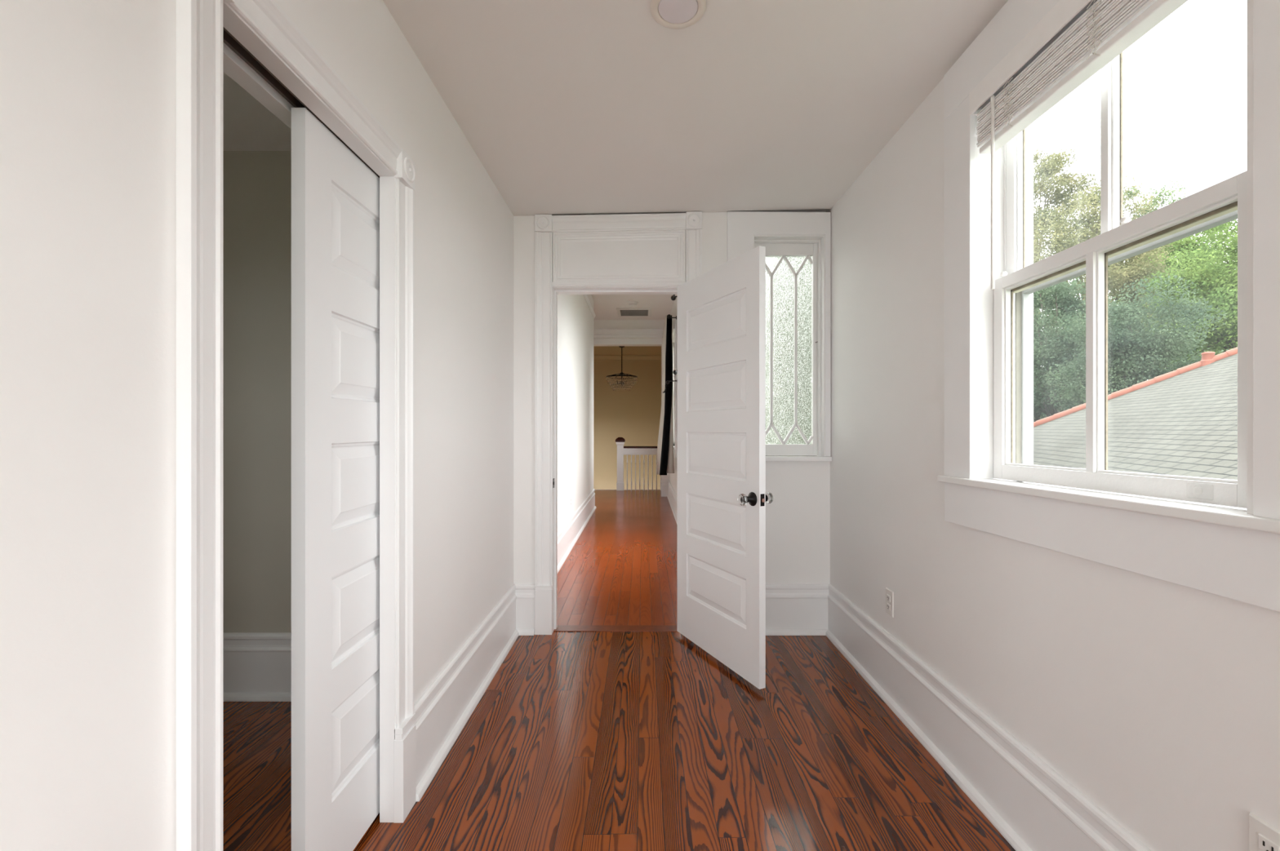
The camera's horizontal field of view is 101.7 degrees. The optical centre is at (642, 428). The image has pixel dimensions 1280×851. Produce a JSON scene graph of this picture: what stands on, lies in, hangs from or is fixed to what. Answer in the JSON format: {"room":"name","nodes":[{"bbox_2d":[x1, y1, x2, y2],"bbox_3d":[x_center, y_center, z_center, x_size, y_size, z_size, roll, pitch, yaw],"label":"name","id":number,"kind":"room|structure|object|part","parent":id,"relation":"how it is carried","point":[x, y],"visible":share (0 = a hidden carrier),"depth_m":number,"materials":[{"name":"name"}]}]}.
{"room":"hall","nodes":[
{"label":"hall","id":0,"kind":"room"},
{"bbox_2d":[222,151,291,632],"bbox_3d":[-1.830,-0.085,2.425,1.840,2.600,0.130,0,0,0],"label":"wall","id":1,"kind":"structure","parent":0,"point":[257,184],"depth_m":2.36,"materials":[{"name":"paint"}]},
{"bbox_2d":[222,632,291,702],"bbox_3d":[-1.765,1.069,2.340,1.710,0.292,0.040,0,0,0],"label":"baseboard","id":2,"kind":"structure","parent":1,"relation":"attached to","point":[257,666],"depth_m":2.34,"materials":[{"name":"paint"}]},
{"bbox_3d":[-1.765,1.200,2.331,1.710,0.030,0.022,0,0,0],"label":"shoe moulding","id":3,"kind":"part","parent":2,"relation":"part of","materials":[{"name":"paint"}]},
{"bbox_2d":[0,0,593,850],"bbox_3d":[-0.833,-0.370,2.500,0.155,3.170,11.000,0,0,0],"label":"wall","id":4,"kind":"structure","parent":0,"point":[88,87],"depth_m":0.78,"materials":[{"name":"paint"}]},
{"bbox_2d":[176,0,416,850],"bbox_3d":[-0.823,0.175,1.488,0.182,2.080,1.265,0,0,0],"label":"door frame","id":5,"kind":"structure","parent":4,"relation":"attached to","point":[260,33],"depth_m":0.93,"materials":[{"name":"paint"}]},
{"bbox_3d":[-0.755,0.084,0.899,0.025,1.718,0.084,0,0,0],"label":"casing","id":6,"kind":"part","parent":5,"relation":"part of","materials":[{"name":"paint"}]},
{"bbox_3d":[-0.755,-0.824,1.276,0.025,0.083,0.664,0,0,0],"label":"head casing","id":7,"kind":"part","parent":5,"relation":"part of","materials":[{"name":"paint"}]},
{"bbox_3d":[-0.755,0.084,1.653,0.025,1.718,0.084,0,0,0],"label":"casing","id":8,"kind":"part","parent":5,"relation":"part of","materials":[{"name":"paint"}]},
{"bbox_2d":[291,107,379,850],"bbox_3d":[-0.838,0.207,1.637,0.034,1.976,0.740,0,0,0],"label":"door","id":9,"kind":"structure","parent":4,"relation":"in","point":[335,196],"depth_m":1.39,"materials":[{"name":"paint"}]},
{"bbox_3d":[-0.838,-0.543,1.637,0.034,0.228,0.526,0,0,0],"label":"panel","id":10,"kind":"part","parent":9,"relation":"part of","materials":[{"name":"paint"}]},
{"bbox_3d":[-0.838,-0.196,1.637,0.034,0.230,0.526,0,0,0],"label":"panel","id":11,"kind":"part","parent":9,"relation":"part of","materials":[{"name":"paint"}]},
{"bbox_3d":[-0.838,0.156,1.637,0.034,0.234,0.526,0,0,0],"label":"panel","id":12,"kind":"part","parent":9,"relation":"part of","materials":[{"name":"paint"}]},
{"bbox_3d":[-0.838,0.514,1.637,0.034,0.244,0.526,0,0,0],"label":"panel","id":13,"kind":"part","parent":9,"relation":"part of","materials":[{"name":"paint"}]},
{"bbox_3d":[-0.838,0.867,1.637,0.034,0.240,0.526,0,0,0],"label":"panel","id":14,"kind":"part","parent":9,"relation":"part of","materials":[{"name":"paint"}]},
{"bbox_2d":[413,584,519,802],"bbox_3d":[-0.748,1.069,0.050,0.040,0.292,6.100,0,0,0],"label":"baseboard","id":15,"kind":"structure","parent":4,"relation":"attached to","point":[443,710],"depth_m":2.12,"materials":[{"name":"paint"}]},
{"bbox_2d":[557,488,596,573],"bbox_3d":[-0.735,1.069,5.615,0.040,0.292,4.770,0,0,0],"label":"baseboard","id":16,"kind":"structure","parent":4,"relation":"attached to","point":[568,535],"depth_m":5.53,"materials":[{"name":"paint"}]},
{"bbox_2d":[582,294,595,319],"bbox_3d":[-0.741,-1.718,5.615,0.028,0.055,4.770,0,0,0],"label":"crown molding","id":17,"kind":"structure","parent":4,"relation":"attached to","point":[585,296],"depth_m":7.24,"materials":[{"name":"paint"}]},
{"bbox_2d":[222,0,1008,216],"bbox_3d":[-0.734,-1.397,0.045,4.032,0.276,6.350,0,0,0],"label":"ceiling","id":18,"kind":"structure","parent":0,"point":[566,106],"depth_m":1.99,"materials":[{"name":"paint"}]},
{"bbox_2d":[649,0,706,29],"bbox_3d":[0.106,-1.275,1.577,0.169,0.011,0.169,0,0,0],"label":"recessed light","id":19,"kind":"object","parent":18,"relation":"in","point":[670,14],"visible":1,"depth_m":1.59,"materials":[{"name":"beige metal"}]},
{"bbox_2d":[557,489,677,625],"bbox_3d":[-0.750,1.275,6.785,2.700,0.120,7.150,0,0,0],"label":"floor","id":20,"kind":"structure","parent":0,"point":[621,569],"depth_m":4.62,"materials":[{"name":"brown wood"}]},
{"bbox_2d":[615,437,661,490],"bbox_3d":[-0.014,0.691,10.300,1.058,1.048,0.191,0,0,0],"label":"stair railing","id":21,"kind":"object","parent":20,"relation":"on","point":[622,451],"visible":0.83,"depth_m":10.27,"materials":[{"name":"paint"}]},
{"bbox_3d":[-0.447,0.738,10.300,0.164,0.955,0.164,0,0,0],"label":"newel post","id":22,"kind":"part","parent":21,"relation":"part of","materials":[{"name":"paint"}]},
{"bbox_3d":[0.066,0.449,10.300,0.898,0.132,0.060,0,0,0],"label":"rail","id":23,"kind":"part","parent":21,"relation":"part of","materials":[{"name":"paint"}]},
{"bbox_3d":[0.066,0.364,10.300,0.898,0.038,0.068,0,0,0],"label":"handrail","id":24,"kind":"part","parent":21,"relation":"part of","materials":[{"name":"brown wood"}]},
{"bbox_2d":[222,631,1015,850],"bbox_3d":[-0.739,1.275,-0.005,4.022,0.120,6.250,0,0,0],"label":"floor","id":25,"kind":"structure","parent":0,"point":[578,741],"depth_m":1.89,"materials":[{"name":"brown wood"}]},
{"bbox_2d":[593,360,661,489],"bbox_3d":[-0.725,1.230,13.975,2.950,6.370,0.150,0,0,0],"label":"wall","id":26,"kind":"structure","parent":0,"point":[633,415],"depth_m":13.90,"materials":[{"name":"beige paint"}]},
{"bbox_2d":[593,355,661,360],"bbox_3d":[-0.725,-1.882,13.840,2.950,0.150,0.120,0,0,0],"label":"crown molding","id":27,"kind":"structure","parent":26,"relation":"attached to","point":[596,357],"depth_m":13.81,"materials":[{"name":"beige paint"}]},
{"bbox_2d":[593,320,664,338],"bbox_3d":[-0.750,-1.770,9.435,2.700,0.370,0.170,0,0,0],"label":"wall header","id":28,"kind":"structure","parent":0,"point":[597,324],"depth_m":9.35,"materials":[{"name":"paint"}]},
{"bbox_2d":[593,328,662,346],"bbox_3d":[-0.872,-1.647,9.418,2.456,0.275,0.235,0,0,0],"label":"trim","id":29,"kind":"structure","parent":28,"relation":"attached to","point":[597,333],"depth_m":9.32,"materials":[{"name":"paint"}]},
{"bbox_2d":[661,340,669,497],"bbox_3d":[0.462,-0.185,9.422,0.276,2.800,0.215,0,0,0],"label":"trim","id":30,"kind":"structure","parent":28,"relation":"attached to","point":[664,478],"depth_m":9.32,"materials":[{"name":"paint"}]},
{"bbox_2d":[591,294,673,355],"bbox_3d":[-0.725,-2.030,8.640,2.950,0.150,10.820,0,0,0],"label":"ceiling","id":31,"kind":"structure","parent":0,"point":[605,306],"depth_m":8.55,"materials":[{"name":"paint"}]},
{"bbox_2d":[605,346,638,391],"bbox_3d":[-0.501,-1.431,12.350,0.771,1.047,0.768,0,0,0],"label":"chandelier","id":32,"kind":"object","parent":31,"relation":"hanging from","point":[621,374],"visible":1,"depth_m":12.19,"materials":[{"name":"brown metal"}]},
{"bbox_3d":[-0.502,-1.620,12.350,0.025,0.610,0.025,0,0,-22],"label":"chain","id":33,"kind":"part","parent":32,"relation":"part of","materials":[{"name":"brown metal"}]},
{"bbox_3d":[-0.502,-1.175,12.350,0.724,0.340,0.631,0,0,0],"label":"frame","id":34,"kind":"part","parent":32,"relation":"part of","materials":[{"name":"brown metal"}]},
{"bbox_2d":[626,301,638,306],"bbox_3d":[-0.160,-1.927,8.050,0.170,0.055,0.170,0,0,0],"label":"smoke detector","id":35,"kind":"object","parent":31,"relation":"attached to","point":[629,303],"visible":1,"depth_m":8.00,"materials":[{"name":"white plastic"}]},
{"bbox_3d":[-0.160,-1.945,8.050,0.170,0.020,0.170,0,0,0],"label":"plate","id":36,"kind":"part","parent":35,"relation":"part of","materials":[{"name":"white plastic"}]},
{"bbox_2d":[616,308,651,316],"bbox_3d":[-0.145,-1.946,8.730,0.570,0.018,0.580,0,0,0],"label":"ceiling vent","id":37,"kind":"object","parent":31,"relation":"in","point":[620,312],"visible":1,"depth_m":8.68,"materials":[{"name":"white plastic"}]},
{"bbox_2d":[513,208,830,584],"bbox_3d":[-0.415,-0.370,3.165,3.370,3.170,0.130,0,0,0],"label":"wall","id":38,"kind":"structure","parent":0,"point":[797,517],"depth_m":3.10,"materials":[{"name":"paint"}]},
{"bbox_2d":[553,625,677,631],"bbox_3d":[-0.140,1.273,3.165,0.820,0.124,0.090,0,0,0],"label":"threshold","id":39,"kind":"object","parent":38,"relation":"attached to","point":[560,628],"depth_m":3.16,"materials":[{"name":"brown wood"}]},
{"bbox_2d":[534,211,702,635],"bbox_3d":[-0.143,-0.033,3.157,0.990,2.497,0.186,0,0,0],"label":"door frame","id":40,"kind":"structure","parent":38,"relation":"attached to","point":[624,254],"depth_m":3.09,"materials":[{"name":"paint"}]},
{"bbox_3d":[-0.588,-0.117,3.088,0.100,2.094,0.024,0,0,0],"label":"casing","id":41,"kind":"part","parent":40,"relation":"part of","materials":[{"name":"paint"}]},
{"bbox_3d":[-0.142,0.139,3.240,0.988,2.152,0.020,0,0,0],"label":"hall casing","id":42,"kind":"part","parent":40,"relation":"part of","materials":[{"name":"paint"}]},
{"bbox_3d":[-0.142,-1.220,3.088,0.792,0.109,0.024,0,0,0],"label":"head casing","id":43,"kind":"part","parent":40,"relation":"part of","materials":[{"name":"paint"}]},
{"bbox_3d":[-0.142,-1.022,3.092,0.788,0.315,0.010,0,0,0],"label":"overdoor panel","id":44,"kind":"part","parent":40,"relation":"part of","materials":[{"name":"paint"}]},
{"bbox_3d":[0.301,-0.124,3.088,0.094,2.109,0.024,0,0,0],"label":"casing","id":45,"kind":"part","parent":40,"relation":"part of","materials":[{"name":"paint"}]},
{"bbox_2d":[515,584,828,635],"bbox_3d":[0.172,1.069,3.080,1.880,0.292,0.040,0,0,0],"label":"baseboard","id":46,"kind":"structure","parent":38,"relation":"attached to","point":[791,610],"depth_m":3.08,"materials":[{"name":"paint"}]},
{"bbox_3d":[0.172,1.200,3.071,1.880,0.030,0.022,0,0,0],"label":"shoe moulding","id":47,"kind":"part","parent":46,"relation":"part of","materials":[{"name":"paint"}]},
{"bbox_2d":[677,245,773,689],"bbox_3d":[0.412,0.177,2.737,0.181,2.022,0.780,0,0,-20],"label":"door","id":48,"kind":"structure","parent":38,"relation":"in","point":[722,497],"depth_m":2.63,"materials":[{"name":"paint"}]},
{"bbox_3d":[0.383,-0.554,2.720,0.035,0.232,0.556,0,0,-26],"label":"panel","id":49,"kind":"part","parent":48,"relation":"part of","materials":[{"name":"paint"}]},
{"bbox_3d":[0.383,-0.211,2.720,0.035,0.231,0.556,0,0,-26],"label":"panel","id":50,"kind":"part","parent":48,"relation":"part of","materials":[{"name":"paint"}]},
{"bbox_3d":[0.383,0.136,2.720,0.035,0.233,0.556,0,0,-26],"label":"panel","id":51,"kind":"part","parent":48,"relation":"part of","materials":[{"name":"paint"}]},
{"bbox_3d":[0.383,0.483,2.720,0.035,0.238,0.556,0,0,-26],"label":"panel","id":52,"kind":"part","parent":48,"relation":"part of","materials":[{"name":"paint"}]},
{"bbox_3d":[0.383,0.830,2.720,0.035,0.239,0.556,0,0,-26],"label":"panel","id":53,"kind":"part","parent":48,"relation":"part of","materials":[{"name":"paint"}]},
{"bbox_3d":[0.458,0.326,2.394,0.032,0.056,0.056,0,0,-26],"label":"glass knob","id":54,"kind":"part","parent":48,"relation":"part of","materials":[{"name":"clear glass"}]},
{"bbox_3d":[0.545,0.326,2.383,0.022,0.056,0.004,0,0,-26],"label":"latch plate","id":55,"kind":"part","parent":48,"relation":"part of","materials":[{"name":"brown metal"}]},
{"bbox_3d":[0.591,0.326,2.458,0.032,0.056,0.056,0,0,-26],"label":"glass knob","id":56,"kind":"part","parent":48,"relation":"part of","materials":[{"name":"clear glass"}]},
{"bbox_2d":[727,211,831,461],"bbox_3d":[0.799,-0.546,3.145,0.619,1.474,0.170,0,0,0],"label":"window","id":57,"kind":"structure","parent":38,"relation":"in","point":[797,245],"depth_m":3.17,"materials":[{"name":"paint"}]},
{"bbox_3d":[0.864,-0.486,3.182,0.408,1.299,0.034,0,0,0],"label":"sash","id":58,"kind":"part","parent":57,"relation":"part of","materials":[{"name":"paint"}]},
{"bbox_3d":[0.863,-0.480,3.184,0.349,1.159,0.004,0,0,0],"label":"pane","id":59,"kind":"part","parent":57,"relation":"part of","materials":[{"name":"clear glass"}]},
{"bbox_2d":[669,294,677,496],"bbox_3d":[0.535,-0.370,6.290,0.130,3.170,6.120,0,0,0],"label":"wall","id":60,"kind":"structure","parent":0,"point":[673,477],"depth_m":7.73,"materials":[{"name":"paint"}]},
{"bbox_2d":[666,379,677,384],"bbox_3d":[0.391,-0.641,7.080,0.159,0.067,0.048,0,0,0],"label":"tieback","id":61,"kind":"object","parent":60,"relation":"attached to","point":[667,382],"visible":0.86,"depth_m":7.07,"materials":[{"name":"brown metal"}]},
{"bbox_2d":[666,314,676,319],"bbox_3d":[0.400,-1.550,8.010,0.140,0.058,1.689,0,0,0],"label":"curtain rod","id":62,"kind":"object","parent":60,"relation":"attached to","point":[668,316],"visible":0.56,"depth_m":7.18,"materials":[{"name":"brown metal"}]},
{"bbox_2d":[656,315,674,475],"bbox_3d":[0.324,-0.499,7.478,0.240,2.356,0.566,0,0,0],"label":"curtain","id":63,"kind":"object","parent":62,"relation":"hanging from","point":[665,460],"visible":0.98,"depth_m":7.28,"materials":[{"name":"black fabric"}]},
{"bbox_3d":[0.278,-0.499,7.529,0.148,2.356,0.464,0,0,0],"label":"white panel","id":64,"kind":"part","parent":63,"relation":"part of","materials":[{"name":"fabric"}]},
{"bbox_3d":[0.369,-0.456,7.319,0.087,2.172,0.192,0,0,24],"label":"white panel","id":65,"kind":"part","parent":63,"relation":"part of","materials":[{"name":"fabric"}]},
{"bbox_2d":[666,480,677,525],"bbox_3d":[0.450,1.069,6.280,0.040,0.292,6.100,0,0,0],"label":"baseboard","id":66,"kind":"structure","parent":60,"relation":"attached to","point":[672,497],"depth_m":7.77,"materials":[{"name":"paint"}]},
{"bbox_3d":[0.441,1.200,6.280,0.022,0.030,6.100,0,0,0],"label":"shoe moulding","id":67,"kind":"part","parent":66,"relation":"part of","materials":[{"name":"paint"}]},
{"bbox_2d":[671,294,677,300],"bbox_3d":[0.400,-1.550,5.125,0.140,0.058,2.159,0,0,0],"label":"curtain rod","id":68,"kind":"object","parent":60,"relation":"attached to","point":[673,297],"visible":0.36,"depth_m":6.15,"materials":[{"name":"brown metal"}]},
{"bbox_2d":[672,318,676,458],"bbox_3d":[0.500,-0.575,8.100,0.130,1.980,1.560,0,0,0],"label":"window","id":69,"kind":"structure","parent":60,"relation":"in","point":[674,325],"depth_m":7.33,"materials":[{"name":"paint"}]},
{"bbox_2d":[830,0,1279,850],"bbox_3d":[1.191,-0.160,0.050,0.158,2.750,6.100,0,0,0],"label":"wall","id":70,"kind":"structure","parent":0,"point":[1157,701],"depth_m":1.56,"materials":[{"name":"paint"}]},
{"bbox_2d":[885,587,893,617],"bbox_3d":[1.107,0.782,2.346,0.009,0.114,0.069,0,0,0],"label":"power outlet","id":71,"kind":"object","parent":70,"relation":"attached to","point":[889,594],"visible":1,"depth_m":2.33,"materials":[{"name":"white plastic"}]},
{"bbox_2d":[886,603,890,611],"bbox_3d":[1.106,0.801,2.346,0.004,0.027,0.033,0,0,0],"label":"receptacle","id":72,"kind":"object","parent":71,"relation":"attached to","point":[888,605],"depth_m":2.34,"materials":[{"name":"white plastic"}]},
{"bbox_2d":[886,594,890,602],"bbox_3d":[1.106,0.762,2.346,0.004,0.027,0.033,0,0,0],"label":"receptacle","id":73,"kind":"object","parent":71,"relation":"attached to","point":[888,596],"depth_m":2.34,"materials":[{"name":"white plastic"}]},
{"bbox_2d":[825,584,1151,850],"bbox_3d":[1.092,1.069,0.050,0.040,0.292,6.100,0,0,0],"label":"baseboard","id":74,"kind":"structure","parent":70,"relation":"attached to","point":[1031,806],"depth_m":1.71,"materials":[{"name":"paint"}]},
{"bbox_3d":[1.083,1.200,0.050,0.022,0.030,6.100,0,0,0],"label":"shoe moulding","id":75,"kind":"part","parent":74,"relation":"part of","materials":[{"name":"paint"}]},
{"bbox_2d":[937,0,1279,613],"bbox_3d":[1.208,-0.474,1.333,0.265,1.618,1.145,0,0,0],"label":"window","id":76,"kind":"structure","parent":70,"relation":"in","point":[1192,532],"depth_m":1.36,"materials":[{"name":"white painted wood"},{"name":"glass"}]},
{"bbox_3d":[1.102,-0.475,1.817,0.020,1.290,0.150,0,0,0],"label":"casing","id":77,"kind":"part","parent":76,"relation":"part of","materials":[{"name":"paint"}]},
{"bbox_3d":[1.102,-1.201,1.339,0.020,0.164,1.106,0,0,0],"label":"head casing","id":78,"kind":"part","parent":76,"relation":"part of","materials":[{"name":"paint"}]},
{"bbox_3d":[1.226,-0.784,1.359,0.035,0.653,0.764,0,0,0],"label":"sash","id":79,"kind":"part","parent":76,"relation":"part of","materials":[{"name":"paint"}]},
{"bbox_2d":[968,0,1188,289],"bbox_3d":[1.119,-0.777,1.353,0.071,0.678,0.761,0,0,0],"label":"window blind","id":80,"kind":"object","parent":76,"relation":"attached to","point":[1074,40],"visible":1,"depth_m":1.41,"materials":[{"name":"white plastic"}]},
{"bbox_3d":[1.101,-0.974,1.564,0.016,0.142,0.041,0,0,0],"label":"ladder cord","id":81,"kind":"part","parent":80,"relation":"part of","materials":[{"name":"white fabric"}]},
{"bbox_3d":[1.129,-0.914,1.351,0.047,0.020,0.731,0,0,0],"label":"rail","id":82,"kind":"part","parent":80,"relation":"part of","materials":[{"name":"white wood"}]},
{"bbox_3d":[1.101,-0.974,1.267,0.016,0.142,0.041,0,0,0],"label":"ladder cord","id":83,"kind":"part","parent":80,"relation":"part of","materials":[{"name":"white fabric"}]},
{"bbox_3d":[1.188,-0.169,1.359,0.035,0.666,0.764,0,0,0],"label":"sash","id":84,"kind":"part","parent":76,"relation":"part of","materials":[{"name":"paint"}]},
{"bbox_3d":[1.256,-0.504,1.352,0.168,1.493,0.984,0,0,0],"label":"frame","id":85,"kind":"part","parent":76,"relation":"part of","materials":[{"name":"white wood"}]},
{"bbox_3d":[1.102,-0.481,0.860,0.020,1.278,0.148,0,0,0],"label":"casing","id":86,"kind":"part","parent":76,"relation":"part of","materials":[{"name":"paint"}]},
{"bbox_2d":[1248,812,1279,850],"bbox_3d":[1.107,0.759,0.920,0.009,0.114,0.069,0,0,0],"label":"power outlet","id":87,"kind":"object","parent":70,"relation":"attached to","point":[1263,837],"visible":1,"depth_m":0.93,"materials":[{"name":"white plastic"}]},
{"bbox_2d":[1257,833,1279,850],"bbox_3d":[1.106,0.740,0.920,0.004,0.027,0.033,0,0,0],"label":"receptacle","id":88,"kind":"object","parent":87,"relation":"attached to","point":[1266,842],"depth_m":0.92,"materials":[{"name":"white plastic"}]},
{"label":"outside","id":89,"kind":"structure","parent":0,"visible":0},
{"bbox_3d":[10.000,5.365,25.000,160.000,0.300,170.000,0,0,0],"label":"ground","id":90,"kind":"structure","parent":89,"visible":0},
{"bbox_2d":[765,455,817,456],"bbox_3d":[3.824,-1.080,11.135,5.558,12.607,5.234,0,0,20],"label":"tree","id":91,"kind":"object","parent":90,"relation":"on","point":[766,455],"visible":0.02,"depth_m":9.99,"materials":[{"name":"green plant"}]},
{"bbox_2d":[1033,146,1100,418],"bbox_3d":[24.644,-6.217,32.962,5.710,22.871,6.249,0,0,9],"label":"tree","id":92,"kind":"object","parent":90,"relation":"on","point":[1046,169],"visible":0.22,"depth_m":31.34,"materials":[{"name":"green plant"}]},
{"bbox_3d":[24.754,-12.035,32.936,5.788,11.234,6.484,0,0,0],"label":"crown","id":93,"kind":"part","parent":92,"relation":"part of","materials":[{"name":"green plant"}]},
{"bbox_2d":[1033,276,1140,422],"bbox_3d":[17.123,-0.673,21.562,5.808,11.794,6.021,0,0,-42],"label":"tree","id":94,"kind":"object","parent":90,"relation":"on","point":[1050,348],"visible":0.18,"depth_m":20.57,"materials":[{"name":"green plant"}]},
{"bbox_2d":[1033,174,1182,386],"bbox_3d":[22.861,-3.641,27.008,7.304,17.723,6.577,0,0,-10],"label":"tree","id":95,"kind":"object","parent":90,"relation":"on","point":[1091,228],"visible":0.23,"depth_m":25.60,"materials":[{"name":"green plant"}]},
{"bbox_2d":[1033,347,1237,479],"bbox_3d":[11.866,1.619,7.563,12.323,7.192,12.911,0,0,19],"label":"house","id":96,"kind":"structure","parent":90,"relation":"on","point":[1183,421],"depth_m":8.77,"materials":[{"name":"tile"}]},
{"bbox_2d":[1200,351,1215,366],"bbox_3d":[12.235,-1.510,11.286,0.280,0.315,0.273,0,0,0],"label":"roof vent","id":97,"kind":"object","parent":96,"relation":"attached to","point":[1208,358],"depth_m":11.22,"materials":[{"name":"ceramic"}]},
{"bbox_2d":[1042,274,1228,409],"bbox_3d":[15.669,0.275,16.551,4.654,9.901,4.864,0,0,-24],"label":"tree","id":98,"kind":"object","parent":90,"relation":"on","point":[1134,357],"visible":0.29,"depth_m":15.76,"materials":[{"name":"green plant"}]},
{"bbox_2d":[1078,178,1209,339],"bbox_3d":[35.433,-5.926,36.804,8.594,22.290,8.594,0,0,-37],"label":"tree","id":99,"kind":"object","parent":90,"relation":"on","point":[1161,195],"visible":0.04,"depth_m":35.37,"materials":[{"name":"green plant"}]},
{"bbox_2d":[1115,221,1237,374],"bbox_3d":[30.955,-3.588,29.776,6.925,17.616,6.943,0,0,35],"label":"tree","id":100,"kind":"object","parent":90,"relation":"on","point":[1171,255],"visible":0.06,"depth_m":28.94,"materials":[{"name":"green plant"}]},
{"bbox_2d":[1134,219,1237,370],"bbox_3d":[23.380,-1.772,20.105,6.636,13.986,6.654,0,0,19],"label":"tree","id":101,"kind":"object","parent":90,"relation":"on","point":[1224,296],"visible":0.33,"depth_m":19.72,"materials":[{"name":"green plant"}]}
]}

